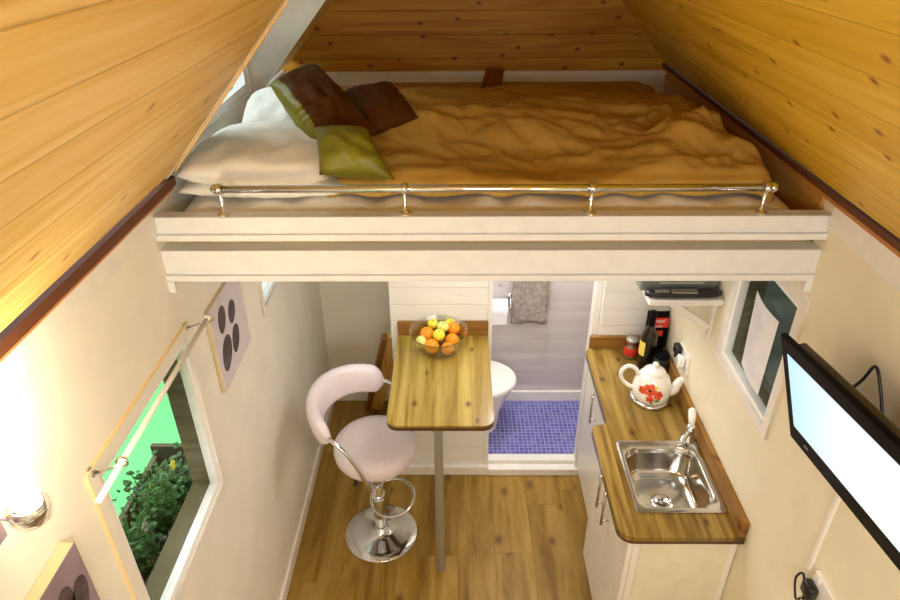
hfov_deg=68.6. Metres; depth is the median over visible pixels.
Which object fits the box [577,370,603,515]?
base cabinet
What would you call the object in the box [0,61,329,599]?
wall
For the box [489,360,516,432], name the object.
toilet
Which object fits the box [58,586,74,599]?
print
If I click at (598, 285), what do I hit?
trim
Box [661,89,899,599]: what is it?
wall
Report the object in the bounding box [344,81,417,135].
cushion
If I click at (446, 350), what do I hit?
orange
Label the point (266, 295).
window
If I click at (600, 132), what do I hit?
duvet
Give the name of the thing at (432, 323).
lemon
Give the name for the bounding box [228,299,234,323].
print
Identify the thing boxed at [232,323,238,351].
print
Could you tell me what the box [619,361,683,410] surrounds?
kettle
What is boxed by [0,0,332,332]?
ceiling
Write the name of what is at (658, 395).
print
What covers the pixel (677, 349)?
plug
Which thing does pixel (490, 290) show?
trim
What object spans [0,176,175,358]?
trim
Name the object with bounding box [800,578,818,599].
plug
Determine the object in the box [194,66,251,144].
window
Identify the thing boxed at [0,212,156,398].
trim
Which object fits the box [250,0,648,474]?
wall
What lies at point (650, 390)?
print
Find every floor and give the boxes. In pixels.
[286,401,591,599]
[488,401,579,453]
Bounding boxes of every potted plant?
[112,450,188,556]
[120,487,161,585]
[147,442,192,505]
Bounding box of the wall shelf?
[642,288,723,338]
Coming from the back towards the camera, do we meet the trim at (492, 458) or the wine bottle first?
the trim at (492, 458)
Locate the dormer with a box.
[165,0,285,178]
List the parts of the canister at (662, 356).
lid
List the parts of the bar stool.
backrest, arm, seat, arm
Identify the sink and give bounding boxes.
[616,441,726,513]
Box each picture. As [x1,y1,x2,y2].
[0,521,7,544]
[24,542,99,599]
[204,282,250,392]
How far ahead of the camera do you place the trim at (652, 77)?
3.17 m
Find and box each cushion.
[270,63,376,139]
[314,125,394,179]
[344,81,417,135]
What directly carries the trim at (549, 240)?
attached to the wall at (65, 407)
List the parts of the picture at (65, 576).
canva frame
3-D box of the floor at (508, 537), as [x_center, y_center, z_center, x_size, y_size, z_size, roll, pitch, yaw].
[0.120,1.807,2.530,2.040,0.040,4.488,0,31,1]
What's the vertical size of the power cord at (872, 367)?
0.118 m
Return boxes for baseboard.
[279,402,334,599]
[337,391,389,400]
[505,390,580,400]
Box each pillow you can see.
[177,120,329,184]
[179,176,341,198]
[242,87,291,122]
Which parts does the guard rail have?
post, post, post, post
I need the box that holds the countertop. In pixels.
[585,335,749,543]
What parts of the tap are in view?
lever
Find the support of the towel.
hanging from the wall at (551, 355)
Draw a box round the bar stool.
[306,364,417,562]
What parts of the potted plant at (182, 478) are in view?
stem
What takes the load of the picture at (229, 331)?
attached to the wall at (65, 407)
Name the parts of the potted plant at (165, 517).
stem, pot, flower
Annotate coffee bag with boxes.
[645,306,669,349]
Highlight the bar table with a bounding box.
[386,321,493,571]
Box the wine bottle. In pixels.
[636,310,657,369]
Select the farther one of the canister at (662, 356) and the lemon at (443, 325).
the lemon at (443, 325)
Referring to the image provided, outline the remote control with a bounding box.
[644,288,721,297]
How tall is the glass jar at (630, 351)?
0.108 m
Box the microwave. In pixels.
[636,281,716,290]
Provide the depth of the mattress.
1.88 m
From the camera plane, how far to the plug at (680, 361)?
2.90 m
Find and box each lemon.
[415,335,426,348]
[428,319,437,328]
[433,329,444,340]
[437,321,448,331]
[445,318,454,323]
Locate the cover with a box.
[806,493,840,569]
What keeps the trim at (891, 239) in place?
attached to the wall at (852, 320)
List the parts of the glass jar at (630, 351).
lid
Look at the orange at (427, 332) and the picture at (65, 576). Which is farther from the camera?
the orange at (427, 332)
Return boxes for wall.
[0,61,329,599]
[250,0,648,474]
[282,0,663,71]
[319,281,392,390]
[491,281,593,389]
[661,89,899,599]
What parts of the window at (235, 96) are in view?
frame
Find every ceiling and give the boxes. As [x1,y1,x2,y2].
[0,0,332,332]
[622,0,899,238]
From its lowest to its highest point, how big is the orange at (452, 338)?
0.068 m
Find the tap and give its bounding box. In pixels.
[679,407,695,443]
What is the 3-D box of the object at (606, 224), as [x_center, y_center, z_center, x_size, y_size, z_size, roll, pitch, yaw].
[0.109,-0.205,1.815,1.840,0.070,0.048,0,31,1]
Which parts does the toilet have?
lid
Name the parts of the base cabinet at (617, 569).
door, handle, handle, door, panel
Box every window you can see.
[83,321,227,599]
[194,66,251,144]
[256,282,280,316]
[715,281,810,439]
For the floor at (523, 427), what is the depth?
4.05 m
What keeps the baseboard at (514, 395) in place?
attached to the wall at (551, 355)
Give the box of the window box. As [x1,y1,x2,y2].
[119,443,186,560]
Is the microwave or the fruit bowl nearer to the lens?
the microwave
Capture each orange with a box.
[420,327,433,339]
[424,339,438,353]
[441,342,453,354]
[445,333,458,346]
[448,321,459,333]
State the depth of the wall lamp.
1.08 m
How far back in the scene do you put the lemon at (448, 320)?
3.25 m
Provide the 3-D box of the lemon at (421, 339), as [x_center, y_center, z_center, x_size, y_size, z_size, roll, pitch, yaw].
[-0.139,0.202,3.164,0.055,0.067,0.055,0,31,1]
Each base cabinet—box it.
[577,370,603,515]
[583,460,737,599]
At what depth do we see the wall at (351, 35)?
3.10 m
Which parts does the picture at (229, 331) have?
canva frame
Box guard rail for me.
[210,181,778,216]
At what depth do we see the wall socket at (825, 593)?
1.81 m
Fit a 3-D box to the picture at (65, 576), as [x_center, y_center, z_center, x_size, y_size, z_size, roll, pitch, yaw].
[-0.799,0.776,1.309,0.031,0.395,0.395,0,31,1]
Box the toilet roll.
[492,293,511,324]
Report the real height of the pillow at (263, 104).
0.135 m
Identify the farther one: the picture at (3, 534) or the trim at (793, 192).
the trim at (793, 192)
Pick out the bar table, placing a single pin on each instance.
(453, 393)
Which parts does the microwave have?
vent trim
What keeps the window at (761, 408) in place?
in the wall at (852, 320)
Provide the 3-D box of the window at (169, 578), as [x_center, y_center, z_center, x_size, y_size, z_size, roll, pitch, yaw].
[-0.850,0.522,1.912,0.102,0.684,0.638,0,31,1]
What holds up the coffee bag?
on the countertop
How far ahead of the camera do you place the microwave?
2.52 m
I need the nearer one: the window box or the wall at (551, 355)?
the window box
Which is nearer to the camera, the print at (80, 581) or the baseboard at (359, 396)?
the print at (80, 581)
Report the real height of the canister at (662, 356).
0.125 m
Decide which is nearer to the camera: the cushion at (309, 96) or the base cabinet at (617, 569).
the cushion at (309, 96)
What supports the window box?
attached to the wall at (65, 407)
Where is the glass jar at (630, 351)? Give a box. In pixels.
[623,335,638,358]
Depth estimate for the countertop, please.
2.67 m
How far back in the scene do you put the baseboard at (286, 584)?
3.48 m
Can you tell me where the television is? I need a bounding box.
[781,333,899,570]
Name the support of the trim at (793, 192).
attached to the wall at (852, 320)
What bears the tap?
on the countertop
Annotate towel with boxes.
[511,281,548,324]
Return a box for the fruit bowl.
[409,315,467,359]
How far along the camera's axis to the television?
1.44 m
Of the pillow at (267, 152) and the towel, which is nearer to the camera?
the pillow at (267, 152)
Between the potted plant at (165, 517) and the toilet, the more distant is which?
the toilet
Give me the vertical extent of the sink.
0.137 m
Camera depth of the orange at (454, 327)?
3.21 m
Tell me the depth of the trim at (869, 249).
1.61 m
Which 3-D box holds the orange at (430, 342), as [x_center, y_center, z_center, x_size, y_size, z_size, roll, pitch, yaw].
[-0.088,0.221,3.158,0.072,0.072,0.072,0,31,1]
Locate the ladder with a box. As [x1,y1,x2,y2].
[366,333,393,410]
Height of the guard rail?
0.089 m
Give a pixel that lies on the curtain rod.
(119, 465)
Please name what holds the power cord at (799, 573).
attached to the plug at (808, 588)
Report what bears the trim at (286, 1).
attached to the wall at (65, 407)
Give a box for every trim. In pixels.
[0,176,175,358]
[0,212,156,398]
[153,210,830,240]
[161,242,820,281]
[167,240,812,242]
[167,281,812,292]
[175,0,289,170]
[261,0,325,88]
[284,70,665,88]
[484,281,492,465]
[488,454,573,463]
[488,464,578,475]
[573,281,603,467]
[662,62,899,251]
[662,72,825,240]
[827,206,899,291]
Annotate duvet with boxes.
[326,69,774,203]
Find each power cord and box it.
[794,572,804,599]
[853,365,883,413]
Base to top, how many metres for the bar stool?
0.942 m
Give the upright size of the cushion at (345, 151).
0.139 m
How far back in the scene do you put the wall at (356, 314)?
4.08 m
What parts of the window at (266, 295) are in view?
frame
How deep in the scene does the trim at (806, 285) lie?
1.89 m
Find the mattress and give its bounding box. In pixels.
[185,84,788,211]
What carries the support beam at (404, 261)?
attached to the wall at (852, 320)
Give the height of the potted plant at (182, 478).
0.280 m
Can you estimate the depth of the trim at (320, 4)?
2.60 m
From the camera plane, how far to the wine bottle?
3.06 m
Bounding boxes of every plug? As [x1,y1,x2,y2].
[673,342,681,356]
[676,354,685,368]
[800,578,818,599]
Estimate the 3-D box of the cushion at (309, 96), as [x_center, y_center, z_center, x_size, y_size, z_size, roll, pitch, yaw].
[-0.411,-0.606,2.047,0.196,0.192,0.378,-22,37,-31]
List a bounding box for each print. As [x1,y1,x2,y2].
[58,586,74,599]
[73,574,88,599]
[218,305,225,333]
[223,334,231,370]
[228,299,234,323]
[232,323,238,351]
[639,386,645,393]
[644,384,656,396]
[646,396,653,402]
[654,391,662,399]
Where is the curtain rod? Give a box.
[86,313,213,504]
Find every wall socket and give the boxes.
[680,341,690,374]
[813,570,835,599]
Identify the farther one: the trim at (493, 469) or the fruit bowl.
the trim at (493, 469)
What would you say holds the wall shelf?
attached to the wall at (852, 320)
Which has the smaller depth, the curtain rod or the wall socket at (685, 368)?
the curtain rod
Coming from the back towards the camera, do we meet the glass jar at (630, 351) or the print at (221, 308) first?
the glass jar at (630, 351)
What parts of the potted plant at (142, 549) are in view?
flower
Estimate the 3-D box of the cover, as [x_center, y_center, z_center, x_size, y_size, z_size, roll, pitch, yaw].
[1.023,0.541,1.750,0.012,0.520,0.014,0,31,1]
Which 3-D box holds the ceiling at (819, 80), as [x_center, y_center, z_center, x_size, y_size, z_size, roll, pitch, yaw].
[0.552,-0.490,1.035,0.905,1.046,4.290,0,31,1]
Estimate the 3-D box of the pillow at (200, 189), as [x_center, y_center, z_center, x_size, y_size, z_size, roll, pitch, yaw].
[-0.532,-0.388,2.003,0.489,0.061,0.349,0,31,1]
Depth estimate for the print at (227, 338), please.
2.34 m
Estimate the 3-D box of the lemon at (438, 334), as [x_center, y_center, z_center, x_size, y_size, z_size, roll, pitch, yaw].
[-0.053,0.166,3.159,0.059,0.057,0.056,0,31,1]
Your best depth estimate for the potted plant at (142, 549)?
2.13 m
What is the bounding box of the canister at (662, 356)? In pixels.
[651,349,669,372]
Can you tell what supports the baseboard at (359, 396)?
attached to the wall at (356, 314)
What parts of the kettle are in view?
handle, lid, spout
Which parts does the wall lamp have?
arm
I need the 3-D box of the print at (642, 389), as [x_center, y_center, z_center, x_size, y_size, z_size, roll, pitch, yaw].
[0.839,0.391,2.870,0.012,0.036,0.035,-25,39,-35]
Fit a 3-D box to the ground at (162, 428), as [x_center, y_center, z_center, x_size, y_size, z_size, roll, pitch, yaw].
[-3.405,1.492,3.260,5.110,0.050,10.000,0,31,1]
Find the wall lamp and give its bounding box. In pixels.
[0,421,52,531]
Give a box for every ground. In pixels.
[103,282,261,516]
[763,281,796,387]

